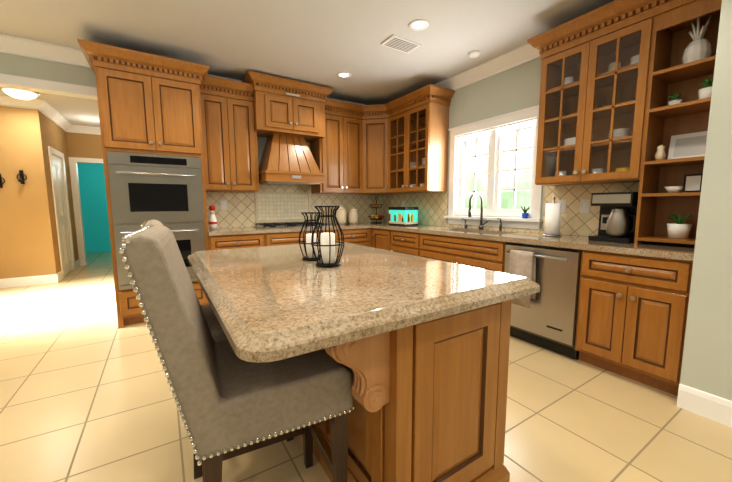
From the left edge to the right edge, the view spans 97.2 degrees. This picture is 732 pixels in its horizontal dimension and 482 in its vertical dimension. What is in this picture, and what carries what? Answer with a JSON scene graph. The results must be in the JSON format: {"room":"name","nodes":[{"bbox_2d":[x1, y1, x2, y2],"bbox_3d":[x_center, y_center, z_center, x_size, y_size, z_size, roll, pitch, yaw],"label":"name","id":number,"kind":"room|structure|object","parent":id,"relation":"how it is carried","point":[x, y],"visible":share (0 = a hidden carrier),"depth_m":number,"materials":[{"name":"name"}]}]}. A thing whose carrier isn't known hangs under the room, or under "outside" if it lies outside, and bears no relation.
{"room":"kitchen","nodes":[
{"label":"kitchen","id":0,"kind":"room"},
{"bbox_2d":[0,106,59,278],"bbox_3d":[-6.028,-0.627,4.230,2.730,2.740,0.120,-4,7,-32],"label":"wall","id":1,"kind":"structure","parent":0,"point":[29,245],"depth_m":4.78,"materials":[{"name":"paint"}]},
{"bbox_2d":[0,174,4,187],"bbox_3d":[-5.226,-0.861,4.593,0.111,0.200,0.089,-4,7,-32],"label":"sconce","id":2,"kind":"object","parent":1,"relation":"attached to","point":[1,183],"visible":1,"depth_m":4.63,"materials":[{"name":"black metal"}]},
{"bbox_2d":[16,170,26,183],"bbox_3d":[-5.032,-0.934,4.710,0.111,0.200,0.089,-4,7,-32],"label":"sconce","id":3,"kind":"object","parent":1,"relation":"attached to","point":[21,179],"visible":1,"depth_m":4.73,"materials":[{"name":"black metal"}]},
{"bbox_2d":[0,95,48,111],"bbox_3d":[-5.865,-1.921,4.060,2.685,0.130,0.105,-4,7,-32],"label":"crown molding","id":4,"kind":"structure","parent":1,"relation":"attached to","point":[46,109],"depth_m":4.66,"materials":[{"name":"white paint"}]},
{"bbox_2d":[0,273,58,288],"bbox_3d":[-5.918,0.666,4.361,2.596,0.140,0.016,-4,7,-32],"label":"baseboard","id":5,"kind":"structure","parent":1,"relation":"attached to","point":[53,278],"depth_m":4.88,"materials":[{"name":"white paint"}]},
{"bbox_2d":[44,115,78,270],"bbox_3d":[-5.421,-0.791,5.696,0.120,2.740,1.685,-4,7,-32],"label":"wall","id":6,"kind":"structure","parent":0,"point":[55,137],"depth_m":5.77,"materials":[{"name":"beige paint"}]},
{"bbox_2d":[40,104,72,132],"bbox_3d":[-5.265,-2.084,5.512,0.105,0.130,1.685,-4,7,-32],"label":"crown molding","id":7,"kind":"structure","parent":6,"relation":"attached to","point":[53,115],"depth_m":5.51,"materials":[{"name":"white paint"}]},
{"bbox_2d":[58,271,62,281],"bbox_3d":[-4.920,0.571,5.190,0.016,0.140,0.300,-4,7,-32],"label":"baseboard","id":8,"kind":"structure","parent":6,"relation":"attached to","point":[60,273],"depth_m":5.20,"materials":[{"name":"white paint"}]},
{"bbox_2d":[48,146,75,278],"bbox_3d":[-5.303,-0.475,5.564,0.138,2.140,0.930,-4,7,-32],"label":"trim","id":9,"kind":"structure","parent":6,"relation":"attached to","point":[51,151],"depth_m":5.44,"materials":[{"name":"white paint"}]},
{"bbox_2d":[52,155,72,275],"bbox_3d":[-5.273,-0.430,5.588,0.059,2.035,0.730,-4,7,-32],"label":"door","id":10,"kind":"structure","parent":6,"relation":"in","point":[62,212],"depth_m":5.62,"materials":[{"name":"white paint"}]},
{"bbox_2d":[75,259,79,268],"bbox_3d":[-5.619,0.453,6.280,0.016,0.140,0.440,-4,7,-32],"label":"baseboard","id":11,"kind":"structure","parent":6,"relation":"attached to","point":[77,263],"depth_m":6.27,"materials":[{"name":"white paint"}]},
{"bbox_2d":[68,132,102,237],"bbox_3d":[-5.360,-0.897,6.656,1.020,2.740,0.120,-4,7,-32],"label":"wall","id":12,"kind":"structure","parent":0,"point":[80,145],"depth_m":6.36,"materials":[{"name":"paint"}]},
{"bbox_2d":[68,157,102,265],"bbox_3d":[-5.351,-0.591,6.614,0.949,2.140,0.017,-4,7,-32],"label":"trim","id":13,"kind":"structure","parent":12,"relation":"attached to","point":[75,187],"depth_m":6.40,"materials":[{"name":"white paint"}]},
{"bbox_2d":[72,125,100,134],"bbox_3d":[-5.304,-2.184,6.419,0.780,0.130,0.105,-4,7,-32],"label":"crown molding","id":14,"kind":"structure","parent":12,"relation":"attached to","point":[75,128],"depth_m":6.31,"materials":[{"name":"white paint"}]},
{"bbox_2d":[77,163,110,252],"bbox_3d":[-6.671,-1.102,8.537,3.040,2.740,0.120,-4,7,-32],"label":"wall","id":15,"kind":"structure","parent":0,"point":[92,186],"depth_m":8.29,"materials":[{"name":"teal paint"}]},
{"bbox_2d":[0,53,372,227],"bbox_3d":[-2.107,-0.614,4.002,5.600,2.740,0.120,-4,7,-32],"label":"wall","id":16,"kind":"structure","parent":0,"point":[17,65],"depth_m":3.18,"materials":[{"name":"grey paint"}]},
{"bbox_2d":[0,73,97,99],"bbox_3d":[-3.633,-1.501,2.927,1.988,0.090,0.144,-4,7,-32],"label":"trim","id":17,"kind":"structure","parent":16,"relation":"attached to","point":[40,85],"depth_m":3.18,"materials":[{"name":"white paint"}]},
{"bbox_2d":[77,39,216,163],"bbox_3d":[-2.214,-1.333,3.364,1.021,0.912,0.698,-4,7,-32],"label":"upper cabinet","id":18,"kind":"object","parent":16,"relation":"attached to","point":[148,103],"depth_m":3.12,"materials":[{"name":"brown wood"}]},
{"bbox_2d":[107,151,205,289],"bbox_3d":[-2.194,-0.221,3.460,0.775,1.312,0.646,-4,7,-32],"label":"double oven","id":19,"kind":"object","parent":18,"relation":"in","point":[165,190],"visible":0.77,"depth_m":3.19,"materials":[{"name":"grey metal"}]},
{"bbox_2d":[0,34,364,104],"bbox_3d":[-2.253,-1.886,3.635,6.080,0.130,0.105,-4,7,-32],"label":"crown molding","id":20,"kind":"structure","parent":16,"relation":"attached to","point":[13,45],"depth_m":3.10,"materials":[{"name":"white paint"}]},
{"bbox_2d":[201,77,232,191],"bbox_3d":[-1.825,-1.221,3.834,0.302,1.242,0.348,-4,7,-32],"label":"upper cabinet","id":21,"kind":"object","parent":16,"relation":"attached to","point":[217,176],"depth_m":3.73,"materials":[{"name":"brown wood"}]},
{"bbox_2d":[229,80,260,191],"bbox_3d":[-1.557,-1.240,4.003,0.333,1.242,0.348,-4,7,-32],"label":"upper cabinet","id":22,"kind":"object","parent":16,"relation":"attached to","point":[243,145],"depth_m":3.86,"materials":[{"name":"brown wood"}]},
{"bbox_2d":[241,71,336,139],"bbox_3d":[-1.017,-1.680,4.188,1.070,0.612,0.538,-4,7,-32],"label":"upper cabinet","id":23,"kind":"object","parent":16,"relation":"attached to","point":[275,103],"depth_m":3.98,"materials":[{"name":"brown wood"}]},
{"bbox_2d":[261,128,324,179],"bbox_3d":[-1.025,-1.129,4.265,0.720,0.500,0.506,-4,7,-32],"label":"range hood","id":24,"kind":"object","parent":16,"relation":"attached to","point":[284,153],"depth_m":4.14,"materials":[{"name":"brown wood"}]},
{"bbox_2d":[309,100,344,195],"bbox_3d":[-0.565,-1.313,4.631,0.360,1.242,0.348,-4,7,-32],"label":"upper cabinet","id":25,"kind":"object","parent":16,"relation":"attached to","point":[333,182],"depth_m":4.53,"materials":[{"name":"brown wood"}]},
{"bbox_2d":[345,104,364,195],"bbox_3d":[-0.274,-1.334,4.815,0.330,1.242,0.348,-4,7,-32],"label":"upper cabinet","id":26,"kind":"object","parent":16,"relation":"attached to","point":[354,182],"depth_m":4.67,"materials":[{"name":"brown wood"}]},
{"bbox_2d":[361,103,392,195],"bbox_3d":[0.076,-1.339,4.850,0.298,1.242,0.664,-4,7,-32],"label":"upper cabinet","id":27,"kind":"object","parent":16,"relation":"attached to","point":[374,118],"depth_m":4.71,"materials":[{"name":"brown wood"}]},
{"bbox_2d":[0,0,614,126],"bbox_3d":[-2.574,-1.950,3.366,7.500,0.060,14.600,-4,7,-32],"label":"ceiling","id":28,"kind":"structure","parent":0,"point":[321,42],"depth_m":2.91,"materials":[{"name":"white paint"}]},
{"bbox_2d":[0,87,39,99],"bbox_3d":[-4.628,-1.964,4.326,0.380,0.110,0.374,-4,7,-32],"label":"light","id":29,"kind":"object","parent":28,"relation":"attached to","point":[21,94],"visible":0.81,"depth_m":4.26,"materials":[{"name":"white glass"}]},
{"bbox_2d":[336,72,350,77],"bbox_3d":[-0.263,-1.977,3.853,0.180,0.006,0.180,-4,7,-32],"label":"recessed light","id":30,"kind":"object","parent":28,"relation":"in","point":[343,75],"visible":0.94,"depth_m":3.85,"materials":[{"name":"white glass"}]},
{"bbox_2d":[381,35,420,53],"bbox_3d":[0.340,-1.894,3.116,0.340,0.012,0.200,-4,7,-32],"label":"ceiling vent","id":31,"kind":"object","parent":28,"relation":"in","point":[401,44],"visible":1,"depth_m":3.10,"materials":[{"name":"white metal"}]},
{"bbox_2d":[408,19,428,30],"bbox_3d":[0.455,-1.861,2.788,0.180,0.006,0.180,-4,7,-32],"label":"recessed light","id":32,"kind":"object","parent":28,"relation":"in","point":[418,25],"visible":1,"depth_m":2.79,"materials":[{"name":"white glass"}]},
{"bbox_2d":[468,50,479,57],"bbox_3d":[1.107,-1.909,3.307,0.124,0.030,0.121,-4,7,-32],"label":"smoke detector","id":33,"kind":"object","parent":28,"relation":"attached to","point":[474,54],"visible":0.94,"depth_m":3.27,"materials":[{"name":"white paint"}]},
{"bbox_2d":[0,251,731,481],"bbox_3d":[-2.565,0.833,3.675,7.500,0.060,14.600,-4,7,-32],"label":"floor","id":34,"kind":"structure","parent":0,"point":[86,393],"depth_m":1.83,"materials":[{"name":"tile"}]},
{"bbox_2d":[117,281,208,327],"bbox_3d":[-2.227,0.617,3.609,0.781,0.380,0.628,-4,7,-32],"label":"base cabinet","id":35,"kind":"object","parent":34,"relation":"on","point":[128,309],"depth_m":3.19,"materials":[{"name":"brown wood"}]},
{"bbox_2d":[141,219,292,478],"bbox_3d":[-0.715,0.456,1.622,0.607,1.128,0.472,-4,7,-32],"label":"chair","id":36,"kind":"object","parent":34,"relation":"on","point":[216,330],"visible":0.17,"depth_m":1.43,"materials":[{"name":"fabric"}]},
{"bbox_2d":[119,225,354,481],"bbox_3d":[-0.408,0.508,1.147,0.607,1.128,0.472,-3,7,-27],"label":"chair","id":37,"kind":"object","parent":34,"relation":"on","point":[229,403],"visible":0.96,"depth_m":0.93,"materials":[{"name":"fabric"}]},
{"bbox_2d":[205,232,268,249],"bbox_3d":[-1.617,0.330,3.969,0.604,0.868,0.628,-4,7,-32],"label":"base cabinet","id":38,"kind":"object","parent":34,"relation":"on","point":[231,240],"depth_m":3.65,"materials":[{"name":"brown wood"}]},
{"bbox_2d":[205,220,388,235],"bbox_3d":[-0.706,-0.190,4.490,2.761,0.042,0.638,-4,7,-32],"label":"countertop","id":39,"kind":"structure","parent":38,"relation":"on","point":[219,231],"depth_m":3.98,"materials":[{"name":"beige stone"}]},
{"bbox_2d":[208,205,217,228],"bbox_3d":[-1.848,-0.286,3.893,0.102,0.285,0.102,-4,7,-32],"label":"figurine","id":40,"kind":"object","parent":39,"relation":"on","point":[213,223],"visible":1,"depth_m":3.87,"materials":[{"name":"white ceramic"}]},
{"bbox_2d":[253,222,330,228],"bbox_3d":[-0.978,-0.214,4.297,0.900,0.048,0.490,-4,7,-32],"label":"gas cooktop","id":41,"kind":"object","parent":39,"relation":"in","point":[281,225],"visible":0.83,"depth_m":4.16,"materials":[{"name":"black metal"}]},
{"bbox_2d":[335,204,345,223],"bbox_3d":[-0.380,-0.398,4.821,0.177,0.294,0.177,-4,7,-32],"label":"canister","id":42,"kind":"object","parent":39,"relation":"on","point":[341,214],"visible":0.73,"depth_m":4.75,"materials":[{"name":"beige ceramic"}]},
{"bbox_2d":[348,207,357,223],"bbox_3d":[-0.195,-0.395,4.940,0.156,0.260,0.156,-4,7,-32],"label":"canister","id":43,"kind":"object","parent":39,"relation":"on","point":[353,215],"visible":1,"depth_m":4.88,"materials":[{"name":"beige ceramic"}]},
{"bbox_2d":[368,196,383,222],"bbox_3d":[0.164,-0.495,5.111,0.268,0.419,0.268,-4,7,-32],"label":"fruit basket","id":44,"kind":"object","parent":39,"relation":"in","point":[376,217],"visible":1,"depth_m":5.08,"materials":[{"name":"black metal"}]},
{"bbox_2d":[265,228,332,245],"bbox_3d":[-0.986,0.284,4.368,0.890,0.868,0.628,-4,7,-32],"label":"base cabinet","id":45,"kind":"object","parent":34,"relation":"on","point":[271,238],"depth_m":3.97,"materials":[{"name":"brown wood"}]},
{"bbox_2d":[333,228,372,246],"bbox_3d":[-0.354,0.238,4.768,0.610,0.868,0.628,-4,7,-32],"label":"base cabinet","id":46,"kind":"object","parent":34,"relation":"on","point":[360,236],"depth_m":4.52,"materials":[{"name":"brown wood"}]},
{"bbox_2d":[198,281,533,481],"bbox_3d":[-0.189,0.581,1.657,1.016,0.870,1.486,-4,7,-32],"label":"kitchen island","id":47,"kind":"object","parent":34,"relation":"on","point":[417,347],"depth_m":1.10,"materials":[{"name":"brown wood"}]},
{"bbox_2d":[187,241,539,362],"bbox_3d":[-0.214,0.125,1.591,1.080,0.050,1.586,-4,7,-32],"label":"island countertop","id":48,"kind":"structure","parent":47,"relation":"on","point":[270,303],"depth_m":1.03,"materials":[{"name":"beige stone"}]},
{"bbox_2d":[298,212,322,260],"bbox_3d":[-0.274,-0.025,1.632,0.136,0.238,0.136,-4,7,-32],"label":"lantern","id":49,"kind":"object","parent":48,"relation":"on","point":[309,256],"visible":0.73,"depth_m":1.61,"materials":[{"name":"black metal"}]},
{"bbox_2d":[311,206,344,267],"bbox_3d":[-0.174,-0.023,1.464,0.154,0.271,0.154,-4,7,-32],"label":"lantern","id":50,"kind":"object","parent":48,"relation":"on","point":[327,242],"visible":1,"depth_m":1.44,"materials":[{"name":"black metal"}]},
{"bbox_2d":[373,228,388,249],"bbox_3d":[0.470,0.245,4.682,0.627,0.868,0.438,-4,7,-32],"label":"base cabinet","id":51,"kind":"object","parent":34,"relation":"on","point":[380,235],"depth_m":4.48,"materials":[{"name":"brown wood"}]},
{"bbox_2d":[389,228,432,255],"bbox_3d":[0.741,0.291,4.259,0.627,0.868,0.570,-4,7,-32],"label":"base cabinet","id":52,"kind":"object","parent":34,"relation":"on","point":[401,242],"depth_m":3.99,"materials":[{"name":"brown wood"}]},
{"bbox_2d":[373,224,464,231],"bbox_3d":[0.654,-0.177,4.332,0.637,0.042,1.090,-4,7,-32],"label":"countertop","id":53,"kind":"structure","parent":52,"relation":"on","point":[420,227],"depth_m":4.06,"materials":[{"name":"beige stone"}]},
{"bbox_2d":[388,207,417,225],"bbox_3d":[0.526,-0.355,4.583,0.230,0.255,0.380,-4,7,-32],"label":"fish tank","id":54,"kind":"object","parent":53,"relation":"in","point":[403,216],"visible":1,"depth_m":4.45,"materials":[{"name":"teal glass"}]},
{"bbox_2d":[417,248,504,272],"bbox_3d":[1.196,0.474,3.560,0.627,0.655,1.125,-4,7,-32],"label":"base cabinet","id":55,"kind":"object","parent":34,"relation":"on","point":[473,261],"depth_m":3.27,"materials":[{"name":"brown wood"}]},
{"bbox_2d":[433,248,460,255],"bbox_3d":[1.060,0.107,3.727,0.396,0.008,0.408,-4,7,-32],"label":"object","id":56,"kind":"structure","parent":55,"relation":"on","point":[434,249],"depth_m":3.47,"materials":[{"name":"brown wood"}]},
{"bbox_2d":[461,252,504,259],"bbox_3d":[1.290,0.146,3.368,0.396,0.008,0.408,-4,7,-32],"label":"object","id":57,"kind":"structure","parent":55,"relation":"on","point":[462,253],"depth_m":3.05,"materials":[{"name":"brown wood"}]},
{"bbox_2d":[432,192,519,259],"bbox_3d":[1.191,-0.200,3.524,0.439,0.663,0.836,-4,7,-32],"label":"sink basin","id":58,"kind":"object","parent":57,"relation":"in","point":[481,230],"depth_m":3.65,"materials":[{"name":"silver metal"}]},
{"bbox_2d":[504,242,581,358],"bbox_3d":[1.607,0.447,2.783,0.666,0.856,0.598,-4,7,-32],"label":"dishwasher","id":59,"kind":"object","parent":34,"relation":"on","point":[545,317],"visible":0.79,"depth_m":2.57,"materials":[{"name":"grey metal"}]},
{"bbox_2d":[507,249,535,308],"bbox_3d":[1.305,0.306,2.697,0.082,0.458,0.200,-4,7,-32],"label":"towel","id":60,"kind":"object","parent":59,"relation":"hanging from","point":[522,262],"depth_m":2.65,"materials":[{"name":"beige fabric"}]},
{"bbox_2d":[575,248,692,395],"bbox_3d":[1.986,0.502,2.314,0.627,0.868,0.595,-4,7,-32],"label":"base cabinet","id":61,"kind":"object","parent":34,"relation":"on","point":[632,311],"depth_m":2.11,"materials":[{"name":"brown wood"}]},
{"bbox_2d":[485,232,694,259],"bbox_3d":[1.769,0.012,2.592,0.637,0.042,1.383,-4,7,-32],"label":"countertop","id":62,"kind":"structure","parent":61,"relation":"on","point":[646,247],"depth_m":2.33,"materials":[{"name":"beige stone"}]},
{"bbox_2d":[543,197,561,236],"bbox_3d":[1.685,-0.222,2.907,0.150,0.353,0.150,-4,7,-32],"label":"paper towel","id":63,"kind":"object","parent":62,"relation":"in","point":[552,219],"visible":1,"depth_m":2.86,"materials":[{"name":"white paper"}]},
{"bbox_2d":[588,192,637,243],"bbox_3d":[1.927,-0.184,2.477,0.255,0.370,0.268,-4,7,-32],"label":"coffee maker","id":64,"kind":"object","parent":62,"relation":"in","point":[617,217],"visible":0.96,"depth_m":2.41,"materials":[{"name":"black plastic"}]},
{"bbox_2d":[666,214,691,238],"bbox_3d":[2.166,-0.104,2.235,0.130,0.166,0.128,-4,7,-32],"label":"potted plant","id":65,"kind":"object","parent":62,"relation":"on","point":[678,229],"visible":1,"depth_m":2.20,"materials":[{"name":"white ceramic"}]},
{"bbox_2d":[433,232,496,259],"bbox_3d":[1.011,0.040,3.433,0.008,0.191,0.836,-4,7,-32],"label":"drawer front","id":66,"kind":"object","parent":0,"relation":"attached to","point":[471,245],"depth_m":3.22,"materials":[{"name":"brown wood"}]},
{"bbox_2d":[387,58,629,229],"bbox_3d":[-0.517,-0.934,6.848,0.160,2.740,11.155,-4,7,-32],"label":"wall","id":67,"kind":"structure","parent":0,"point":[517,88],"depth_m":3.53,"materials":[{"name":"grey paint"}]},
{"bbox_2d":[389,100,400,191],"bbox_3d":[0.592,-1.315,4.571,0.347,1.232,0.474,-4,7,-32],"label":"upper cabinet","id":68,"kind":"object","parent":67,"relation":"attached to","point":[395,108],"depth_m":4.65,"materials":[{"name":"brown wood"}]},
{"bbox_2d":[401,84,452,191],"bbox_3d":[0.788,-1.282,4.264,0.347,1.232,0.474,-4,7,-32],"label":"upper cabinet","id":69,"kind":"object","parent":67,"relation":"attached to","point":[425,112],"depth_m":4.13,"materials":[{"name":"brown wood"}]},
{"bbox_2d":[445,232,456,235],"bbox_3d":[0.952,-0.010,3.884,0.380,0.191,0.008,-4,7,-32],"label":"countertop","id":70,"kind":"structure","parent":67,"relation":"attached to","point":[446,233],"depth_m":3.38,"materials":[{"name":"beige stone"}]},
{"bbox_2d":[457,232,488,235],"bbox_3d":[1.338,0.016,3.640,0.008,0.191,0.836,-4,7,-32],"label":"countertop","id":71,"kind":"structure","parent":67,"relation":"attached to","point":[458,233],"depth_m":3.24,"materials":[{"name":"beige stone"}]},
{"bbox_2d":[434,43,539,89],"bbox_3d":[1.333,-1.889,3.564,0.105,0.130,3.835,-4,7,-32],"label":"crown molding","id":72,"kind":"structure","parent":67,"relation":"attached to","point":[511,59],"depth_m":3.49,"materials":[{"name":"white paint"}]},
{"bbox_2d":[444,105,542,228],"bbox_3d":[1.450,-0.774,3.687,0.234,1.205,1.260,-4,7,-32],"label":"window","id":73,"kind":"structure","parent":67,"relation":"in","point":[493,133],"depth_m":3.66,"materials":[{"name":"white paint"}]},
{"bbox_2d":[497,240,505,259],"bbox_3d":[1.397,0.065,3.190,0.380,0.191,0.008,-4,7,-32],"label":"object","id":74,"kind":"structure","parent":67,"relation":"attached to","point":[501,246],"depth_m":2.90,"materials":[{"name":"brown wood"}]},
{"bbox_2d":[521,206,529,217],"bbox_3d":[1.630,-0.294,3.304,0.086,0.123,0.087,-4,7,-32],"label":"potted plant","id":75,"kind":"object","parent":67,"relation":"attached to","point":[524,214],"depth_m":3.29,"materials":[{"name":"blue"}]},
{"bbox_2d":[654,131,706,160],"bbox_3d":[2.164,-0.643,2.186,0.191,0.189,0.278,-4,7,-32],"label":"frame","id":76,"kind":"object","parent":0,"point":[688,145],"visible":0.71,"depth_m":2.23,"materials":[{"name":"white paint"}]},
{"bbox_2d":[664,173,702,192],"bbox_3d":[2.168,-0.388,2.198,0.122,0.120,0.208,-4,7,-32],"label":"bowls","id":77,"kind":"object","parent":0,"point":[692,182],"visible":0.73,"depth_m":2.14,"materials":[{"name":"white ceramic"}]},
{"bbox_2d":[680,0,731,400],"bbox_3d":[3.126,-0.248,0.551,0.820,2.740,3.445,-4,7,-32],"label":"wall","id":78,"kind":"structure","parent":0,"point":[707,360],"depth_m":1.75,"materials":[{"name":"grey paint"}]},
{"bbox_2d":[527,0,721,71],"bbox_3d":[1.901,-1.612,2.401,0.417,0.172,1.218,-4,7,-32],"label":"crown molding","id":79,"kind":"structure","parent":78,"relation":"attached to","point":[613,26],"depth_m":2.33,"materials":[{"name":"brown wood"}]},
{"bbox_2d":[668,93,682,104],"bbox_3d":[2.132,-0.962,2.227,0.076,0.114,0.074,-4,7,-32],"label":"decorative pot","id":80,"kind":"object","parent":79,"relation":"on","point":[674,97],"visible":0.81,"depth_m":2.21,"materials":[{"name":"white ceramic"}]},
{"bbox_2d":[682,15,711,63],"bbox_3d":[2.163,-1.289,2.103,0.140,0.312,0.136,-4,7,-32],"label":"pineapple","id":81,"kind":"object","parent":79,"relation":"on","point":[699,47],"visible":0.81,"depth_m":2.07,"materials":[{"name":"white ceramic"}]},
{"bbox_2d":[698,77,712,99],"bbox_3d":[2.189,-0.962,2.062,0.100,0.151,0.099,-4,7,-32],"label":"decorative pot","id":82,"kind":"object","parent":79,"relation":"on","point":[705,92],"visible":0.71,"depth_m":2.05,"materials":[{"name":"white ceramic"}]},
{"bbox_2d":[677,384,731,427],"bbox_3d":[2.724,1.061,0.555,0.016,0.140,3.245,-4,7,-32],"label":"baseboard","id":83,"kind":"structure","parent":78,"relation":"attached to","point":[718,409],"depth_m":1.81,"materials":[{"name":"white paint"}]},
{"label":"outside","id":84,"kind":"structure","parent":0,"visible":0},
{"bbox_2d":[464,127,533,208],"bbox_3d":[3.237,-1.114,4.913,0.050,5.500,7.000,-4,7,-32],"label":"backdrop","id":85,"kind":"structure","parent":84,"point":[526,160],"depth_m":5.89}
]}

